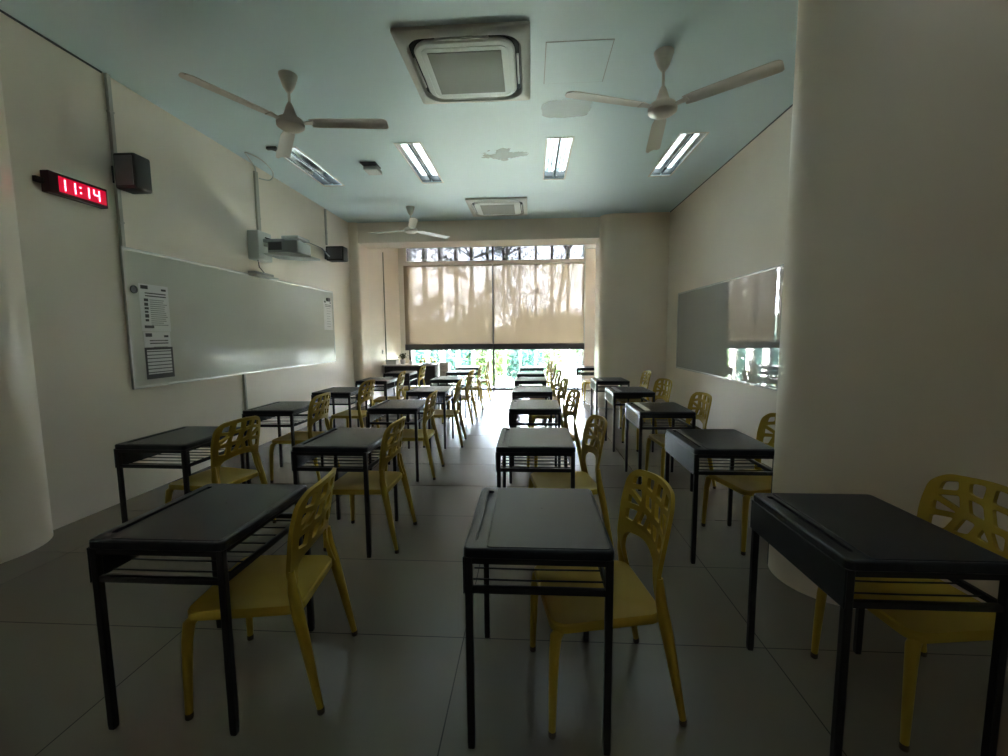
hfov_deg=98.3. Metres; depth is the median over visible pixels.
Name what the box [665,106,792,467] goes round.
wall
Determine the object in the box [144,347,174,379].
timetable
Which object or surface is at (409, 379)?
wire shelf
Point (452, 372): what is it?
school desk
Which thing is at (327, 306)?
notice
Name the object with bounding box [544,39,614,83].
access panel
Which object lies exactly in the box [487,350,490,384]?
facade fin
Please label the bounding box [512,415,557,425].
wire shelf
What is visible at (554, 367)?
chair
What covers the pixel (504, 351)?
facade fin
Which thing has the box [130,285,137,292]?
magnet
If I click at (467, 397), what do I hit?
chair
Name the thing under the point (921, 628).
chair
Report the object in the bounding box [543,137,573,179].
ceiling light
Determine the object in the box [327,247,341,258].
grille
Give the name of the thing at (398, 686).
floor
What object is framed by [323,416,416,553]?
chair
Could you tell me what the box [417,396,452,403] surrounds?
wire shelf
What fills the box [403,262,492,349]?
roller blind
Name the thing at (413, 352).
facade fin
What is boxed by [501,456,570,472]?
wire shelf
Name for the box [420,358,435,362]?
chair
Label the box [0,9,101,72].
trim
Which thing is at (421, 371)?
chair
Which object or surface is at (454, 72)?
grille
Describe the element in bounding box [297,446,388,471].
wire shelf
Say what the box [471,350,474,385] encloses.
facade fin
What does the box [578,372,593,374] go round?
wire shelf
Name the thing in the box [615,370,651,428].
chair
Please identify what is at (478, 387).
chair
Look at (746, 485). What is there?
chair
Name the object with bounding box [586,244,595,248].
trim
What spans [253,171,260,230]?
cable trunking
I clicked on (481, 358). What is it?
shrub
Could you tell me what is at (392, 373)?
school desk
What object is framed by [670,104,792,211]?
trim
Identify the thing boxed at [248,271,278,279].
sensor
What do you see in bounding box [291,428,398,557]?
school desk
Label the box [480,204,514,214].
grille
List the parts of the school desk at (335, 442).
leg, panel, leg, frame, leg, leg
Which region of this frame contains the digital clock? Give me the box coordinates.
[32,170,107,208]
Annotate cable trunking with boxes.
[103,73,125,246]
[242,374,247,409]
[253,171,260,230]
[324,209,327,244]
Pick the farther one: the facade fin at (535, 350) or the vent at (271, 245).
the facade fin at (535, 350)
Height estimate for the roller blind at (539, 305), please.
2.189 m
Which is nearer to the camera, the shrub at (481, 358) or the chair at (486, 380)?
the chair at (486, 380)
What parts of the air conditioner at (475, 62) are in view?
panel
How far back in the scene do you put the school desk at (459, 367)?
9.29 m
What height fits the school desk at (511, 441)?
0.724 m
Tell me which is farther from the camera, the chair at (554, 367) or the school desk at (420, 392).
the chair at (554, 367)
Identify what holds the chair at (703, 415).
on the floor
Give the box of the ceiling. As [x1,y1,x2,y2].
[0,0,797,222]
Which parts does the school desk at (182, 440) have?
leg, panel, frame, leg, leg, leg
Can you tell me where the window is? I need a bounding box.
[398,244,585,389]
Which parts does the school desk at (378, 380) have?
leg, frame, leg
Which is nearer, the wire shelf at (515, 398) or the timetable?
the timetable
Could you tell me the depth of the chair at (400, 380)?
6.91 m
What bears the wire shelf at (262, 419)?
attached to the school desk at (280, 409)
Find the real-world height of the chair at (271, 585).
0.853 m
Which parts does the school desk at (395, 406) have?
leg, panel, frame, leg, leg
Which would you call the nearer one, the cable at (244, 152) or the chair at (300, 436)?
the chair at (300, 436)
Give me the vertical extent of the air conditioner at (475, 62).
0.054 m
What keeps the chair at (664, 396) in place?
on the floor
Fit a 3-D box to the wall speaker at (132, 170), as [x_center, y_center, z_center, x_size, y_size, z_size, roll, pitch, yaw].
[-3.198,-1.748,3.731,0.232,0.290,0.178,0,6,3]
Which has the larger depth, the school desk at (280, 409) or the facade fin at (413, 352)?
the facade fin at (413, 352)
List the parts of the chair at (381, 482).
leg, seat, leg, backrest, leg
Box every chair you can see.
[165,416,276,522]
[181,467,357,720]
[269,392,340,482]
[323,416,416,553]
[330,379,379,428]
[372,371,409,426]
[385,390,443,479]
[398,365,425,410]
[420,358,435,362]
[423,378,465,447]
[442,370,477,424]
[457,364,484,409]
[468,360,492,399]
[527,390,581,469]
[528,378,568,429]
[528,415,613,547]
[529,361,552,385]
[529,365,556,398]
[530,469,686,739]
[531,370,563,424]
[581,380,589,401]
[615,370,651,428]
[622,378,671,451]
[645,392,715,488]
[701,413,775,555]
[810,474,1007,752]
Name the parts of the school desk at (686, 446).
leg, panel, leg, leg, frame, leg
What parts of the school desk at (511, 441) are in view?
leg, leg, frame, leg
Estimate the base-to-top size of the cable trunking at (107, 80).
1.400 m
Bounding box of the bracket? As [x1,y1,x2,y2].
[266,146,276,150]
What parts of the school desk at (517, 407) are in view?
leg, frame, leg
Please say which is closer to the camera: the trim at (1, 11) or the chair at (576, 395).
the trim at (1, 11)
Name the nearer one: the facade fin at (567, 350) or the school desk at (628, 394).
the school desk at (628, 394)
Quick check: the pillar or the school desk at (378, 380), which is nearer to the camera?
the pillar
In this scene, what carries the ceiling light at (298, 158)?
attached to the ceiling
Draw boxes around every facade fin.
[412,350,414,362]
[424,350,429,362]
[440,350,444,362]
[455,350,459,375]
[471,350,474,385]
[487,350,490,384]
[503,350,505,387]
[519,350,520,370]
[535,350,536,384]
[550,350,552,381]
[566,349,568,386]
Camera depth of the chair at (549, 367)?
9.42 m
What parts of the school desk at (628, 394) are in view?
leg, leg, frame, leg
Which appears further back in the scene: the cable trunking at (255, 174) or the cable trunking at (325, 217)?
the cable trunking at (325, 217)
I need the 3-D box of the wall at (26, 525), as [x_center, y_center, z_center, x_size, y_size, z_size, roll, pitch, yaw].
[-3.395,-0.629,2.706,0.455,3.600,0.750,0,6,3]
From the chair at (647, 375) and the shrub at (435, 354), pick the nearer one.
the chair at (647, 375)
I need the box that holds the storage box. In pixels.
[385,359,398,364]
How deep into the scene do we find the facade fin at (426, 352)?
11.76 m
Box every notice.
[138,283,170,331]
[143,332,170,346]
[323,300,332,329]
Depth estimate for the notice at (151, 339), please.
4.11 m
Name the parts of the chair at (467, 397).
seat, leg, backrest, leg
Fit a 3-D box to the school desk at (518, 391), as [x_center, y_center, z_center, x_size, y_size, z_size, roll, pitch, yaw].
[0.361,0.497,5.598,0.496,0.724,0.584,0,6,3]
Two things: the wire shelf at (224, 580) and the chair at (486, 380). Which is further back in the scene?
the chair at (486, 380)
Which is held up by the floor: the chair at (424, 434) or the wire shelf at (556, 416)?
the chair at (424, 434)
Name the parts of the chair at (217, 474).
leg, seat, leg, backrest, leg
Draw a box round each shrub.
[414,350,424,362]
[418,350,470,383]
[464,350,509,385]
[496,350,546,381]
[524,349,571,375]
[574,349,581,376]
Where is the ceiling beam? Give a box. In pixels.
[357,217,599,248]
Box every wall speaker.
[111,152,151,193]
[324,246,347,261]
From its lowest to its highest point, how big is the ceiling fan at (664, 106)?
0.473 m
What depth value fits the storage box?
9.94 m
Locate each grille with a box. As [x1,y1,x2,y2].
[114,155,133,184]
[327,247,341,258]
[427,50,504,94]
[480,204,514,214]
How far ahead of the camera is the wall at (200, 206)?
3.67 m
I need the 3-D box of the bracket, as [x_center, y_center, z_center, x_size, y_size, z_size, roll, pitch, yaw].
[-2.692,-2.652,5.054,0.120,0.051,0.040,0,6,3]
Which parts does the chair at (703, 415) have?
leg, seat, leg, backrest, leg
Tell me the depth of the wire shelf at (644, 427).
4.01 m
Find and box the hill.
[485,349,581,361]
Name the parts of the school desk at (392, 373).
leg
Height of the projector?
0.536 m
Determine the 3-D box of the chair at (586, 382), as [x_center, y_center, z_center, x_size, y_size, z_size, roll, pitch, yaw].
[1.933,0.054,9.271,0.510,0.853,0.458,0,6,3]
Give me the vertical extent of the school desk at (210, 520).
0.724 m
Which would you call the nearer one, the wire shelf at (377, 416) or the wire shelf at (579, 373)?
the wire shelf at (377, 416)
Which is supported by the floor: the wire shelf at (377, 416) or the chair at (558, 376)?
the chair at (558, 376)
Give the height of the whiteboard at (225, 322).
1.245 m
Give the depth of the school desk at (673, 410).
3.96 m
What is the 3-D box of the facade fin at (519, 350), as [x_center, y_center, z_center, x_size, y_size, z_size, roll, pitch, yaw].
[0.423,-1.822,11.607,0.060,4.650,0.370,0,6,3]
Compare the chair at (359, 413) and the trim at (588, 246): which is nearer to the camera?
the chair at (359, 413)
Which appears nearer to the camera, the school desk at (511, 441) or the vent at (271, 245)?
the school desk at (511, 441)
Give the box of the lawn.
[453,359,580,386]
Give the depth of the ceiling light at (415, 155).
5.62 m
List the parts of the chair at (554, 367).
backrest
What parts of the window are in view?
transom pane, transom pane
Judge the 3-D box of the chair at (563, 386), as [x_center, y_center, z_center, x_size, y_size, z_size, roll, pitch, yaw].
[0.579,0.433,5.579,0.510,0.853,0.458,-1,6,-2]
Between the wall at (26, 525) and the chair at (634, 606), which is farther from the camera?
the wall at (26, 525)
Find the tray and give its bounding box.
[263,252,319,260]
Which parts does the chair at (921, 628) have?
leg, leg, leg, seat, backrest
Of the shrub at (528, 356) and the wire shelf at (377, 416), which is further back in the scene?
the shrub at (528, 356)
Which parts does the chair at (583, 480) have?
leg, seat, leg, backrest, leg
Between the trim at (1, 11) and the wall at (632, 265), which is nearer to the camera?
the trim at (1, 11)
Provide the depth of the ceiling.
3.88 m
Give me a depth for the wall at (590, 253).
10.88 m
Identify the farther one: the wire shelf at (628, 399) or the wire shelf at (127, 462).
the wire shelf at (628, 399)
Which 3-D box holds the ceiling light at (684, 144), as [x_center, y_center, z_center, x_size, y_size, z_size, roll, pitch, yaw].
[2.129,-2.814,5.429,0.316,0.131,1.336,0,6,3]
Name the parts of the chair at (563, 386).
seat, backrest, leg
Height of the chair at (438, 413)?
0.853 m
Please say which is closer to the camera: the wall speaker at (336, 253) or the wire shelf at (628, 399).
the wire shelf at (628, 399)
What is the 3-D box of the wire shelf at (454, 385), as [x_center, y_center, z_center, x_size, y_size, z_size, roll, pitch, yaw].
[-0.895,0.145,7.112,0.466,0.022,0.568,0,6,3]
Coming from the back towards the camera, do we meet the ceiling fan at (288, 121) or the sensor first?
the sensor
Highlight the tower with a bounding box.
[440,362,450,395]
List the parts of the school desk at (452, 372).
leg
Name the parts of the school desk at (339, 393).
leg, leg, frame, leg, leg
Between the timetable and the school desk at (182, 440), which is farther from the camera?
the timetable
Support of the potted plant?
on the desk at (432, 371)
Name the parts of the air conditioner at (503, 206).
panel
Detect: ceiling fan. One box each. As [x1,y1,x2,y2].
[178,69,388,157]
[367,206,449,238]
[565,46,784,152]
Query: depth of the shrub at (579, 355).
16.31 m
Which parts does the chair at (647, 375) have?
leg, backrest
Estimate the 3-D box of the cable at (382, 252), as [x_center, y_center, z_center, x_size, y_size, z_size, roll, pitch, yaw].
[-2.743,-1.217,10.076,0.020,3.300,0.025,0,6,3]
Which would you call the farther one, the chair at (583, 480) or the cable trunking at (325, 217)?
the cable trunking at (325, 217)
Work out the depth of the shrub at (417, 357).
15.25 m
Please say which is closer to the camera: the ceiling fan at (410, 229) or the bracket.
the bracket
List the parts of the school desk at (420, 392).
leg, frame, leg, leg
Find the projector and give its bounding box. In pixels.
[247,230,329,272]
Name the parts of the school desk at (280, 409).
leg, panel, frame, leg, leg, leg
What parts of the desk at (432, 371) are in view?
panel, panel, panel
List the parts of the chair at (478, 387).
seat, leg, backrest, leg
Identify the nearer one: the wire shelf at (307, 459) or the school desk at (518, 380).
the wire shelf at (307, 459)
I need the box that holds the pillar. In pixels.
[768,0,1007,609]
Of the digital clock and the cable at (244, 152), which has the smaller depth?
the digital clock
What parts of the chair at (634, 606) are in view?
leg, leg, seat, leg, backrest, leg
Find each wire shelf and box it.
[99,512,304,585]
[120,444,240,468]
[246,414,318,426]
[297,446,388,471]
[321,397,362,404]
[367,386,396,390]
[370,412,427,424]
[395,378,416,381]
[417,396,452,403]
[439,384,465,389]
[472,567,605,596]
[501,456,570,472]
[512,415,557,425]
[514,397,549,399]
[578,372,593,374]
[598,386,621,391]
[616,397,649,405]
[642,418,692,429]
[699,459,772,475]
[853,579,1003,612]
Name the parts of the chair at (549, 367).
backrest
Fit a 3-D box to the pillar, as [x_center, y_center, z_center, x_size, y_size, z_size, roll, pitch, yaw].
[2.143,-0.638,2.333,1.157,3.600,0.610,0,6,3]
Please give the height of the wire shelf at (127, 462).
0.022 m
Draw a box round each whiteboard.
[119,246,335,389]
[676,264,783,390]
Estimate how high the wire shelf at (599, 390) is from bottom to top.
0.022 m
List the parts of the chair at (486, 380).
seat, leg, backrest, leg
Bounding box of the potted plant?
[398,353,407,363]
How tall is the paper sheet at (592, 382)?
0.116 m
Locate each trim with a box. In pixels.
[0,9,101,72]
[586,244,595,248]
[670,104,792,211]
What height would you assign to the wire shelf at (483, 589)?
0.022 m
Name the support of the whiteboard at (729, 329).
attached to the wall at (733, 225)
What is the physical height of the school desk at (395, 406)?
0.724 m
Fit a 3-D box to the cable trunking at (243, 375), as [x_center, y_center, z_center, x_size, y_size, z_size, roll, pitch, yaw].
[-3.190,0.430,5.402,0.030,0.955,0.042,0,6,3]
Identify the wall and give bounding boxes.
[0,12,354,529]
[0,73,52,563]
[348,222,401,405]
[584,249,595,389]
[594,212,669,407]
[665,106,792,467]
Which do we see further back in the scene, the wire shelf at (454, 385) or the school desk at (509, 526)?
the wire shelf at (454, 385)
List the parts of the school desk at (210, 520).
leg, panel, frame, leg, leg, leg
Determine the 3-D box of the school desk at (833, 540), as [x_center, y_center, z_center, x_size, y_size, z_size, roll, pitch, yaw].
[1.313,0.884,1.636,0.496,0.724,0.584,0,6,3]
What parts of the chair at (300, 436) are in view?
leg, seat, leg, backrest, leg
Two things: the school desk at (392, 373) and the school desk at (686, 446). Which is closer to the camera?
the school desk at (686, 446)
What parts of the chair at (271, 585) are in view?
leg, leg, seat, leg, backrest, leg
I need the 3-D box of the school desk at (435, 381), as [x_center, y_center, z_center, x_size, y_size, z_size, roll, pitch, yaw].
[-0.898,0.355,7.133,0.496,0.724,0.584,0,6,3]
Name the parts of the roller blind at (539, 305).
rail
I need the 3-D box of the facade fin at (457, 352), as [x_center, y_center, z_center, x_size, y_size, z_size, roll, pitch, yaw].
[-1.264,-1.819,11.710,0.060,4.650,0.370,0,6,3]
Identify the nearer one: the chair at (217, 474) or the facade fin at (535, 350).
the chair at (217, 474)
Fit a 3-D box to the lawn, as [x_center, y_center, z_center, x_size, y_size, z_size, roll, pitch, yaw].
[1.414,-0.289,23.143,120.000,0.200,21.800,0,6,3]
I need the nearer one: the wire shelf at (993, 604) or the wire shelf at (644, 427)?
the wire shelf at (993, 604)
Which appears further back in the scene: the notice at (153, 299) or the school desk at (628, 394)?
the school desk at (628, 394)
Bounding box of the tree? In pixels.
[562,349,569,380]
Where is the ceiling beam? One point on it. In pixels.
(581, 230)
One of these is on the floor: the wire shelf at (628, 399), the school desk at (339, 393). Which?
the school desk at (339, 393)
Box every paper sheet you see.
[591,380,594,390]
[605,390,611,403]
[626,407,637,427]
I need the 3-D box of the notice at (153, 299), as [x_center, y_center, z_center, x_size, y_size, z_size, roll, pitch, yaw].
[-3.268,-0.652,4.086,0.002,0.430,0.320,0,6,3]
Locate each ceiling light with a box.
[275,147,344,186]
[393,142,443,183]
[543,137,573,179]
[648,132,709,176]
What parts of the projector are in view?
arm, mount plate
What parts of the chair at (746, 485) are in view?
leg, seat, leg, backrest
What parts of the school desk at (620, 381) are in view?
leg, leg, frame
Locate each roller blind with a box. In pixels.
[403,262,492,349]
[493,260,584,349]
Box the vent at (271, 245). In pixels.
[268,242,281,249]
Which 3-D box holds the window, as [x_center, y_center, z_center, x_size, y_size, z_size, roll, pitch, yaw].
[-0.326,-1.560,11.105,4.720,3.740,0.190,0,6,3]
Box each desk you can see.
[86,483,314,735]
[114,426,246,522]
[242,401,323,483]
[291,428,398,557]
[311,387,367,430]
[355,377,398,426]
[366,399,431,481]
[382,363,439,395]
[383,371,417,395]
[406,386,453,448]
[430,376,466,424]
[446,370,475,410]
[456,366,481,400]
[463,487,614,755]
[496,428,575,487]
[508,400,560,483]
[512,386,552,427]
[514,377,546,427]
[517,371,544,398]
[520,366,543,398]
[574,366,593,389]
[590,377,629,429]
[605,387,654,451]
[625,402,695,491]
[665,429,773,563]
[746,493,1007,755]
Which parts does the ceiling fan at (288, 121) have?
blade, blade, blade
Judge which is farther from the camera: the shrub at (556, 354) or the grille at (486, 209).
the shrub at (556, 354)
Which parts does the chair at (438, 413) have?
seat, leg, backrest, leg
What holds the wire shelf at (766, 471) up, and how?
attached to the school desk at (686, 446)
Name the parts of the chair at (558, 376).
seat, backrest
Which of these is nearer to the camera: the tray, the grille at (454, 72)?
the grille at (454, 72)
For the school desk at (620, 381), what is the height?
0.724 m
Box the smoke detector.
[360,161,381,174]
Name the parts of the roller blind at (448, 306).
rail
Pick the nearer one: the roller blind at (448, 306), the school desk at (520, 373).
the school desk at (520, 373)
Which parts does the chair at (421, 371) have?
seat, backrest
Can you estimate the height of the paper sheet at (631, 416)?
0.116 m
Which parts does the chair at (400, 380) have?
seat, backrest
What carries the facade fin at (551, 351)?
on the ledge
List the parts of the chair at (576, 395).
leg, backrest, leg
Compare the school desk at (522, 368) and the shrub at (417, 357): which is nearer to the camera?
the school desk at (522, 368)
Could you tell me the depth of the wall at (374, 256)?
9.29 m
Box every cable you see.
[244,152,273,180]
[382,252,386,359]
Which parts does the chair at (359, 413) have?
leg, seat, leg, backrest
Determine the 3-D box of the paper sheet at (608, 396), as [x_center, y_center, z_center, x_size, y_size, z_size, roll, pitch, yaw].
[1.312,0.238,5.461,0.002,0.116,0.480,0,6,3]
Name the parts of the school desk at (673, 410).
leg, panel, leg, paper strip, frame, leg, leg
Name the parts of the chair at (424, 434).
seat, leg, backrest, leg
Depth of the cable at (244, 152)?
5.44 m
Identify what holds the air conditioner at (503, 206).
attached to the ceiling
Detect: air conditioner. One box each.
[390,21,529,103]
[465,197,527,216]
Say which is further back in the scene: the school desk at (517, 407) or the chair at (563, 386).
the chair at (563, 386)
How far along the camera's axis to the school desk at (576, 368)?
9.02 m
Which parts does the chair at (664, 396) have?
leg, leg, backrest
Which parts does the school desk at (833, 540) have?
leg, panel, leg, leg, frame, leg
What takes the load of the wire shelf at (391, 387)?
attached to the school desk at (378, 380)
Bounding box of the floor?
[0,390,1007,755]
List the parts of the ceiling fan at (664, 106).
blade, blade, down rod, blade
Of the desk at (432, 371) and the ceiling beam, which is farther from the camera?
the desk at (432, 371)
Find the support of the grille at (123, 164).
attached to the wall speaker at (132, 170)
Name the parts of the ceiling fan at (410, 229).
blade, blade, blade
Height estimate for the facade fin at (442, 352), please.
4.650 m
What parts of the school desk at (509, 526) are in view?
panel, leg, leg, frame, leg, leg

